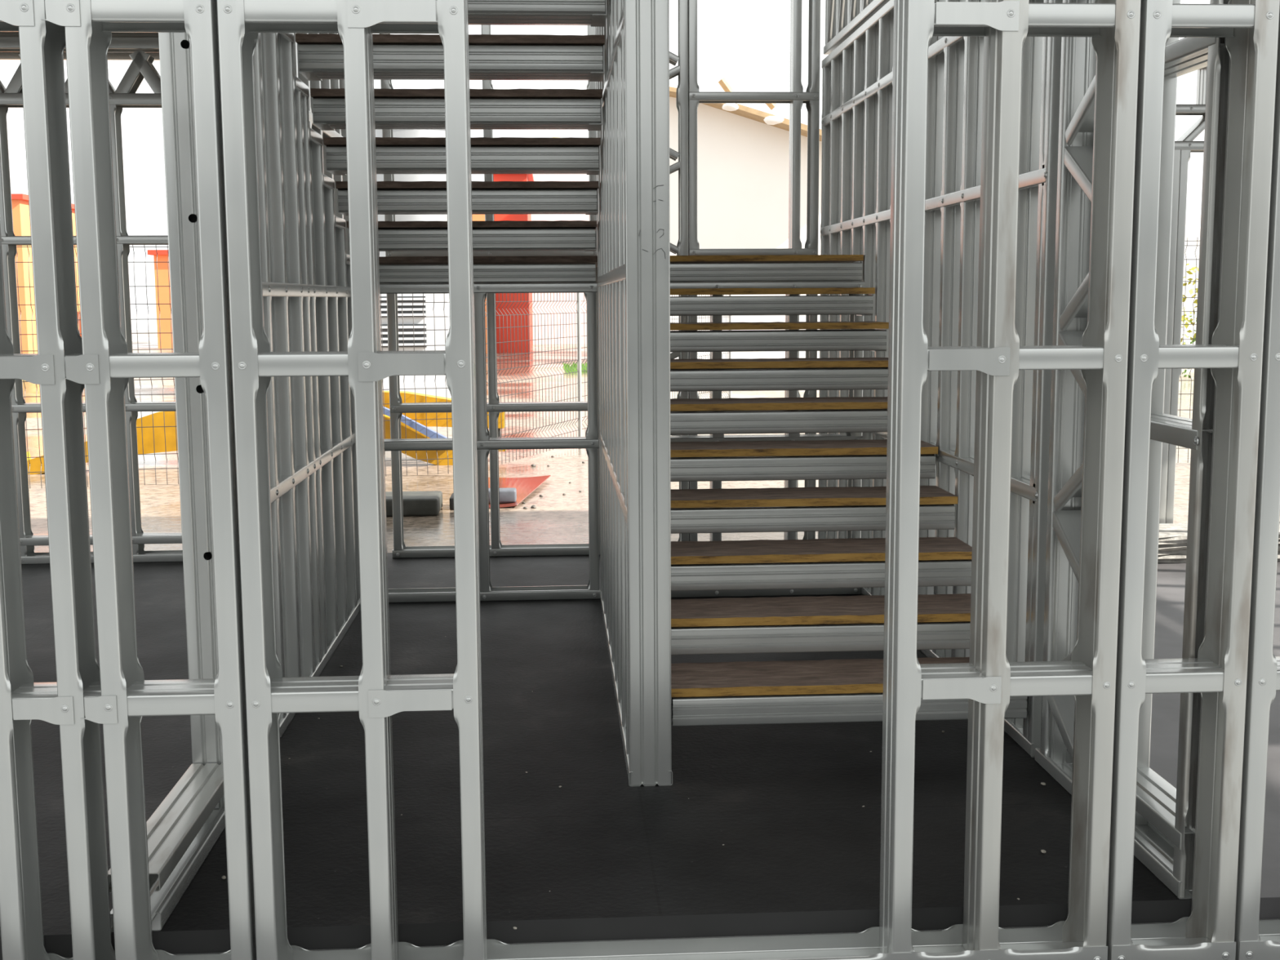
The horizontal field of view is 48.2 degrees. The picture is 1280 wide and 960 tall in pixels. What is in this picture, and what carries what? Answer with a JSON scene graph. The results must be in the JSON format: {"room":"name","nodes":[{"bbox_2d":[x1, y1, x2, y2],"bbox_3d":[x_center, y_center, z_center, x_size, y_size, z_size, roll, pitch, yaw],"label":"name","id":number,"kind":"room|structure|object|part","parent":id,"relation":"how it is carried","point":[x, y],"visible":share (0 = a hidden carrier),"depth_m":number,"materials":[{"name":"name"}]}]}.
{"room":"construction site","nodes":[
{"label":"construction site","id":0,"kind":"room"},
{"bbox_2d":[0,552,1279,959],"bbox_3d":[1.177,0.726,5.751,11.400,0.100,4.842,-1,7,-3],"label":"floor","id":1,"kind":"structure","parent":0,"point":[800,853],"depth_m":3.99,"materials":[{"name":"black rubber"}]},
{"bbox_2d":[0,35,182,564],"bbox_3d":[-3.107,-0.925,7.606,2.993,2.760,0.128,-1,7,-3],"label":"wall frame","id":2,"kind":"object","parent":1,"relation":"on","point":[141,67],"visible":0.27,"depth_m":7.60,"materials":[{"name":"metal"}]},
{"bbox_2d":[107,763,225,932],"bbox_3d":[-1.155,0.897,3.580,0.121,0.135,0.768,-1,7,-3],"label":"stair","id":3,"kind":"structure","parent":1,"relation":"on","point":[184,828],"depth_m":3.53,"materials":[{"name":"metal"}]},
{"bbox_2d":[158,32,360,809],"bbox_3d":[-1.275,-0.633,5.299,0.123,2.740,3.029,-1,7,-3],"label":"wall frame","id":4,"kind":"object","parent":1,"relation":"on","point":[306,281],"visible":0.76,"depth_m":4.91,"materials":[{"name":"grey metal"}]},
{"bbox_2d":[295,33,604,81],"bbox_3d":[-0.675,-1.528,5.204,1.085,0.126,0.301,-1,7,-3],"label":"stair tread","id":5,"kind":"structure","parent":4,"relation":"attached to","point":[320,55],"depth_m":5.07,"materials":[{"name":"metal"}]},
{"bbox_2d":[310,88,602,130],"bbox_3d":[-0.691,-1.417,5.500,1.085,0.126,0.301,-1,7,-3],"label":"stair tread","id":6,"kind":"structure","parent":4,"relation":"attached to","point":[394,108],"depth_m":5.37,"materials":[{"name":"metal"}]},
{"bbox_2d":[323,137,600,175],"bbox_3d":[-0.707,-1.306,5.796,1.085,0.126,0.301,-1,7,-3],"label":"stair tread","id":7,"kind":"structure","parent":4,"relation":"attached to","point":[394,155],"depth_m":5.66,"materials":[{"name":"metal"}]},
{"bbox_2d":[335,181,598,215],"bbox_3d":[-0.722,-1.196,6.092,1.085,0.126,0.301,-1,7,-3],"label":"stair tread","id":8,"kind":"structure","parent":4,"relation":"attached to","point":[393,197],"depth_m":5.96,"materials":[{"name":"metal"}]},
{"bbox_2d":[346,220,596,251],"bbox_3d":[-0.738,-1.085,6.387,1.085,0.126,0.301,-1,7,-3],"label":"stair tread","id":9,"kind":"structure","parent":4,"relation":"attached to","point":[500,235],"depth_m":6.25,"materials":[{"name":"metal"}]},
{"bbox_2d":[467,0,607,26],"bbox_3d":[-0.659,-1.639,4.908,1.085,0.126,0.301,-1,7,-3],"label":"stair tread","id":10,"kind":"structure","parent":4,"relation":"attached to","point":[593,13],"depth_m":4.81,"materials":[{"name":"metal"}]},
{"bbox_2d":[293,33,350,254],"bbox_3d":[-1.474,-0.809,6.449,0.125,2.802,2.305,-1,7,-3],"label":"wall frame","id":11,"kind":"object","parent":1,"relation":"on","point":[325,83],"visible":0.06,"depth_m":6.66,"materials":[{"name":"grey metal"}]},
{"bbox_2d":[0,31,159,60],"bbox_3d":[-3.021,-2.171,5.702,2.990,0.130,5.245,-1,7,-3],"label":"frame","id":12,"kind":"object","parent":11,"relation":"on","point":[3,55],"visible":0.02,"depth_m":8.23,"materials":[{"name":"metal"}]},
{"bbox_2d":[379,282,599,602],"bbox_3d":[-0.741,-0.171,6.660,1.094,1.474,0.122,-1,7,-3],"label":"support frame","id":13,"kind":"object","parent":1,"relation":"on","point":[485,443],"visible":0.7,"depth_m":6.62,"materials":[{"name":"metal"}]},
{"bbox_2d":[378,254,863,284],"bbox_3d":[-0.159,-1.039,7.128,2.327,0.119,1.115,-1,7,-3],"label":"landing","id":14,"kind":"object","parent":13,"relation":"on","point":[774,268],"depth_m":6.60,"materials":[{"name":"metal"}]},
{"bbox_2d":[379,0,820,558],"bbox_3d":[-0.203,-2.223,7.617,2.340,5.300,0.128,-1,7,-3],"label":"wall frame","id":15,"kind":"object","parent":1,"relation":"on","point":[688,95],"visible":0.48,"depth_m":7.70,"materials":[{"name":"metal"}]},
{"bbox_2d":[595,0,672,786],"bbox_3d":[-0.055,-0.693,5.271,0.127,2.852,2.636,-1,7,-3],"label":"wall frame","id":16,"kind":"object","parent":1,"relation":"on","point":[633,215],"visible":0.98,"depth_m":4.07,"materials":[{"name":"grey metal"}]},
{"bbox_2d":[670,280,865,597],"bbox_3d":[0.487,-0.187,6.731,1.109,1.474,0.122,-1,7,-3],"label":"support frame","id":17,"kind":"object","parent":1,"relation":"on","point":[709,285],"visible":0.3,"depth_m":6.69,"materials":[{"name":"metal"}]},
{"bbox_2d":[817,0,1062,757],"bbox_3d":[1.142,-0.693,6.005,0.128,2.652,3.605,-1,7,-3],"label":"wall frame","id":18,"kind":"object","parent":1,"relation":"on","point":[857,75],"visible":0.51,"depth_m":5.22,"materials":[{"name":"grey metal"}]},
{"bbox_2d":[670,287,875,315],"bbox_3d":[0.495,-0.804,6.478,1.100,0.126,0.216,-1,7,-3],"label":"stair tread","id":19,"kind":"structure","parent":18,"relation":"attached to","point":[859,305],"depth_m":6.38,"materials":[{"name":"metal"}]},
{"bbox_2d":[670,396,887,434],"bbox_3d":[0.544,-0.258,5.754,1.100,0.126,0.301,-1,7,-3],"label":"stair tread","id":20,"kind":"structure","parent":18,"relation":"attached to","point":[732,415],"depth_m":5.61,"materials":[{"name":"metal"}]},
{"bbox_2d":[670,357,888,391],"bbox_3d":[0.527,-0.442,6.010,1.100,0.126,0.301,-1,7,-3],"label":"stair tread","id":21,"kind":"structure","parent":18,"relation":"attached to","point":[789,373],"depth_m":5.87,"materials":[{"name":"metal"}]},
{"bbox_2d":[670,320,888,351],"bbox_3d":[0.510,-0.626,6.265,1.100,0.126,0.301,-1,7,-3],"label":"stair tread","id":22,"kind":"structure","parent":18,"relation":"attached to","point":[866,335],"depth_m":6.13,"materials":[{"name":"metal"}]},
{"bbox_2d":[670,439,937,481],"bbox_3d":[0.562,-0.074,5.499,1.100,0.126,0.301,-1,7,-3],"label":"stair tread","id":23,"kind":"structure","parent":18,"relation":"attached to","point":[816,460],"depth_m":5.36,"materials":[{"name":"metal"}]},
{"bbox_2d":[671,485,957,533],"bbox_3d":[0.579,0.109,5.244,1.100,0.126,0.301,-1,7,-3],"label":"stair tread","id":24,"kind":"structure","parent":18,"relation":"attached to","point":[787,509],"depth_m":5.11,"materials":[{"name":"metal"}]},
{"bbox_2d":[671,593,970,654],"bbox_3d":[0.614,0.477,4.734,1.100,0.126,0.301,-1,7,-3],"label":"stair tread","id":25,"kind":"structure","parent":18,"relation":"attached to","point":[781,624],"depth_m":4.60,"materials":[{"name":"metal"}]},
{"bbox_2d":[671,537,972,591],"bbox_3d":[0.596,0.293,4.989,1.100,0.126,0.301,-1,7,-3],"label":"stair tread","id":26,"kind":"structure","parent":18,"relation":"attached to","point":[855,562],"depth_m":4.85,"materials":[{"name":"metal"}]},
{"bbox_2d":[671,657,1027,726],"bbox_3d":[0.631,0.660,4.479,1.100,0.126,0.301,-1,7,-3],"label":"stair tread","id":27,"kind":"structure","parent":18,"relation":"attached to","point":[828,691],"depth_m":4.34,"materials":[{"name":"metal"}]},
{"bbox_2d":[823,0,889,54],"bbox_3d":[1.134,-2.369,5.778,0.120,0.685,3.550,-1,7,-3],"label":"truss","id":28,"kind":"object","parent":18,"relation":"on","point":[843,18],"visible":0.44,"depth_m":7.14,"materials":[{"name":"metal"}]},
{"bbox_2d":[1035,0,1229,898],"bbox_3d":[1.280,-0.492,3.667,0.130,2.879,1.018,-1,7,-3],"label":"wall frame","id":29,"kind":"object","parent":1,"relation":"on","point":[1166,814],"visible":0.4,"depth_m":3.70,"materials":[{"name":"metal"}]},
{"bbox_3d":[1.304,0.810,3.582,0.124,0.043,0.495,-1,7,-3],"label":"sill","id":30,"kind":"part","parent":29,"relation":"part of","materials":[{"name":"metal"}]},
{"bbox_2d":[1159,66,1207,523],"bbox_3d":[2.963,-1.076,7.952,3.630,2.897,0.128,-1,7,-3],"label":"wall frame","id":31,"kind":"object","parent":1,"relation":"on","point":[1184,145],"visible":0.23,"depth_m":7.88,"materials":[{"name":"metal"}]},
{"bbox_2d":[1157,521,1279,563],"bbox_3d":[3.457,0.332,7.788,2.600,0.144,0.460,-1,7,-3],"label":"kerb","id":32,"kind":"object","parent":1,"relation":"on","point":[1172,540],"visible":0.09,"depth_m":7.56,"materials":[{"name":"grey concrete"}]},
{"bbox_2d":[22,329,1279,552],"bbox_3d":[-2.159,-2.974,36.325,140.000,0.200,83.000,-1,7,-3],"label":"ground","id":33,"kind":"structure","parent":0,"point":[557,517],"depth_m":12.15,"materials":[{"name":"beige concrete"}]},
{"bbox_2d":[11,193,81,353],"bbox_3d":[-20.591,-6.293,44.317,5.369,4.593,6.150,-1,7,-3],"label":"shed","id":34,"kind":"object","parent":33,"relation":"on","point":[20,202],"visible":0.25,"depth_m":41.77,"materials":[{"name":"orange paint"}]},
{"bbox_2d":[15,244,178,488],"bbox_3d":[-4.494,-0.932,11.354,2.486,2.050,0.069,-2,7,-11],"label":"fence panel","id":35,"kind":"object","parent":33,"relation":"on","point":[74,246],"visible":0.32,"depth_m":11.39,"materials":[{"name":"metal"}]},
{"bbox_2d":[146,249,173,348],"bbox_3d":[-13.844,-6.158,48.778,3.925,3.125,6.150,-1,7,-3],"label":"shed","id":36,"kind":"object","parent":33,"relation":"on","point":[163,279],"visible":0.14,"depth_m":45.78,"materials":[{"name":"orange paint"}]},
{"bbox_2d":[26,391,505,474],"bbox_3d":[-3.336,-0.319,12.563,4.255,0.819,1.832,-1,7,-3],"label":"machine","id":37,"kind":"object","parent":33,"relation":"on","point":[409,397],"visible":0.13,"depth_m":13.18,"materials":[{"name":"paint"}]},
{"bbox_3d":[-4.976,-0.259,12.670,0.992,0.427,0.200,-1,7,-3],"label":"arm","id":38,"kind":"part","parent":37,"relation":"part of","materials":[{"name":"yellow paint"}]},
{"bbox_3d":[-2.055,-0.506,12.945,0.737,0.410,0.100,-1,7,-3],"label":"slide rail","id":39,"kind":"part","parent":37,"relation":"part of","materials":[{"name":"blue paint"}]},
{"bbox_3d":[-2.176,-0.390,13.084,0.966,0.608,0.120,-1,7,-3],"label":"diagonal leg","id":40,"kind":"part","parent":37,"relation":"part of","materials":[{"name":"yellow paint"}]},
{"bbox_2d":[375,129,447,256],"bbox_3d":[-3.845,-3.613,23.017,2.000,4.430,2.000,-1,7,-3],"label":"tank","id":41,"kind":"object","parent":33,"relation":"on","point":[396,133],"visible":0.02,"depth_m":22.04,"materials":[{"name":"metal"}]},
{"bbox_2d":[385,490,442,516],"bbox_3d":[-1.683,0.168,10.194,0.521,0.125,0.420,-1,7,-3],"label":"concrete block","id":42,"kind":"object","parent":33,"relation":"on","point":[415,503],"visible":0.48,"depth_m":10.00,"materials":[{"name":"grey concrete"}]},
{"bbox_2d":[379,293,451,398],"bbox_3d":[-3.865,-2.205,21.891,1.883,1.920,0.580,-1,7,-3],"label":"building","id":43,"kind":"structure","parent":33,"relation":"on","point":[440,322],"depth_m":21.68,"materials":[{"name":"grey metal"}]},
{"bbox_2d":[380,296,426,316],"bbox_3d":[-3.612,-2.614,21.602,0.746,0.312,0.080,-1,7,-3],"label":"vent","id":44,"kind":"object","parent":43,"relation":"attached to","point":[418,309],"depth_m":21.59,"materials":[{"name":"grey metal"}]},
{"bbox_2d":[380,324,426,347],"bbox_3d":[-3.609,-2.183,21.657,0.746,0.349,0.080,-1,7,-3],"label":"vent","id":45,"kind":"object","parent":43,"relation":"attached to","point":[418,337],"depth_m":21.65,"materials":[{"name":"grey metal"}]},
{"bbox_2d":[378,251,453,476],"bbox_3d":[-2.335,-1.012,11.881,1.894,2.050,0.069,-2,8,-16],"label":"fence panel","id":46,"kind":"object","parent":33,"relation":"on","point":[402,302],"visible":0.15,"depth_m":12.02,"materials":[{"name":"metal"}]},
{"bbox_2d":[449,493,453,510],"bbox_3d":[-1.342,0.155,10.416,0.066,0.090,0.280,-1,7,-3],"label":"block","id":47,"kind":"object","parent":33,"relation":"on","point":[451,498],"visible":0.41,"depth_m":10.28,"materials":[{"name":"grey concrete"}]},
{"bbox_2d":[472,173,533,353],"bbox_3d":[-4.255,-6.567,43.521,2.117,5.144,7.600,-1,7,-3],"label":"shed","id":48,"kind":"object","parent":33,"relation":"on","point":[497,177],"visible":0.14,"depth_m":40.57,"materials":[{"name":"paint"}]},
{"bbox_3d":[-4.640,-5.923,40.247,0.950,4.694,1.000,-1,7,-3],"label":"door panel","id":49,"kind":"part","parent":48,"relation":"part of","materials":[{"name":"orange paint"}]},
{"bbox_2d":[488,475,551,507],"bbox_3d":[-1.076,0.069,11.255,0.745,0.040,1.837,-1,7,-3],"label":"steel plate","id":50,"kind":"object","parent":33,"relation":"on","point":[524,486],"visible":0.4,"depth_m":11.51,"materials":[{"name":"red metal"}]},
{"bbox_2d":[488,488,516,502],"bbox_3d":[-1.032,0.113,10.550,0.240,0.093,0.160,-1,7,-3],"label":"block","id":51,"kind":"object","parent":50,"relation":"on","point":[506,495],"visible":0.51,"depth_m":10.48,"materials":[{"name":"grey concrete"}]},
{"bbox_2d":[484,293,582,463],"bbox_3d":[-1.043,-1.220,13.462,0.068,2.050,2.689,2,8,18],"label":"fence panel","id":52,"kind":"object","parent":33,"relation":"on","point":[578,309],"visible":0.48,"depth_m":13.83,"materials":[{"name":"metal"}]},
{"bbox_3d":[-0.626,-1.380,14.708,0.041,2.050,0.041,-4,8,-26],"label":"fence post","id":53,"kind":"part","parent":52,"relation":"part of","materials":[{"name":"metal"}]},
{"bbox_2d":[531,173,589,344],"bbox_3d":[-1.634,-8.420,51.749,4.790,6.722,8.150,-1,7,-3],"label":"building","id":54,"kind":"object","parent":33,"relation":"on","point":[537,177],"visible":0.02,"depth_m":48.04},
{"bbox_2d":[563,361,586,373],"bbox_3d":[-7.799,-2.337,30.120,18.099,0.160,2.219,-1,7,-3],"label":"grass strip","id":55,"kind":"object","parent":33,"relation":"on","point":[573,366],"visible":0.08,"depth_m":29.86,"materials":[{"name":"green plant"}]},
{"bbox_2d":[580,293,587,436],"bbox_3d":[-0.180,-1.543,15.972,0.068,2.050,2.580,2,8,20],"label":"fence panel","id":56,"kind":"object","parent":33,"relation":"on","point":[584,382],"visible":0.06,"depth_m":14.88,"materials":[{"name":"metal"}]},
{"bbox_2d":[671,294,732,399],"bbox_3d":[0.751,-1.857,18.412,0.068,2.050,2.601,3,8,21],"label":"fence panel","id":57,"kind":"object","parent":33,"relation":"on","point":[729,393],"visible":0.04,"depth_m":19.23,"materials":[{"name":"metal"}]},
{"bbox_3d":[1.235,-2.009,19.587,0.041,2.050,0.041,-4,8,-26],"label":"fence post","id":58,"kind":"part","parent":57,"relation":"part of","materials":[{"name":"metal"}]},
{"bbox_2d":[669,77,822,359],"bbox_3d":[2.654,-6.310,36.118,5.939,6.414,9.548,-1,7,-3],"label":"building","id":59,"kind":"structure","parent":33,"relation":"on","point":[743,152],"depth_m":32.59,"materials":[{"name":"beige paint"}]},
{"bbox_2d":[721,103,738,111],"bbox_3d":[1.971,-8.154,31.262,0.370,0.204,0.455,1,7,11],"label":"lamp","id":60,"kind":"object","parent":59,"relation":"attached to","point":[728,107],"depth_m":31.13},
{"bbox_2d":[764,115,783,124],"bbox_3d":[2.919,-7.870,31.358,0.454,0.184,0.431,-6,9,-36],"label":"lamp","id":61,"kind":"object","parent":59,"relation":"attached to","point":[770,120],"depth_m":31.22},
{"bbox_2d":[1176,237,1199,462],"bbox_3d":[4.955,-1.142,12.567,2.470,2.050,0.070,0,7,2],"label":"fence panel","id":62,"kind":"object","parent":33,"relation":"on","point":[1197,245],"visible":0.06,"depth_m":12.52,"materials":[{"name":"metal"}]},
{"bbox_2d":[1180,263,1198,344],"bbox_3d":[10.402,-3.302,28.829,4.746,2.274,2.310,-1,7,-3],"label":"bush","id":63,"kind":"object","parent":33,"relation":"on","point":[1193,268],"visible":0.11,"depth_m":28.60,"materials":[{"name":"yellow plant"}]},
{"bbox_2d":[1182,315,1196,377],"bbox_3d":[10.923,-2.490,26.592,3.872,1.248,1.633,-1,7,-3],"label":"bush","id":64,"kind":"object","parent":33,"relation":"on","point":[1191,342],"visible":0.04,"depth_m":26.31,"materials":[{"name":"green plant"}]},
{"bbox_2d":[1180,214,1200,344],"bbox_3d":[16.806,-4.415,32.889,14.500,3.300,0.300,-1,7,-3],"label":"wall","id":65,"kind":"structure","parent":33,"relation":"on","point":[1193,223],"depth_m":32.43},
{"bbox_3d":[1.236,1.108,3.111,11.200,0.006,0.488,-1,7,-3],"label":"footing","id":66,"kind":"object","parent":33,"relation":"on","visible":0},
{"bbox_2d":[0,0,256,959],"bbox_3d":[-1.118,-0.303,2.964,0.541,2.855,0.141,-1,7,-3],"label":"wall frame","id":67,"kind":"object","parent":66,"relation":"on","point":[115,694],"visible":0.93,"depth_m":2.99,"materials":[{"name":"grey metal"}]},
{"bbox_2d":[216,0,1141,959],"bbox_3d":[0.096,-0.319,3.035,1.876,2.855,0.141,-1,7,-3],"label":"wall frame","id":68,"kind":"object","parent":66,"relation":"on","point":[988,681],"visible":1,"depth_m":3.04,"materials":[{"name":"grey metal"}]},
{"bbox_2d":[1106,0,1279,959],"bbox_3d":[1.184,-0.333,3.098,0.285,2.855,0.141,-1,7,-3],"label":"wall frame","id":69,"kind":"object","parent":66,"relation":"on","point":[1249,28],"visible":0.84,"depth_m":3.12,"materials":[{"name":"grey metal"}]},
{"bbox_2d":[1234,11,1279,959],"bbox_3d":[1.496,-0.337,3.116,0.322,2.855,0.141,-1,7,-3],"label":"wall frame","id":70,"kind":"object","parent":66,"relation":"on","point":[1255,938],"visible":0.36,"depth_m":3.13,"materials":[{"name":"grey metal"}]}
]}

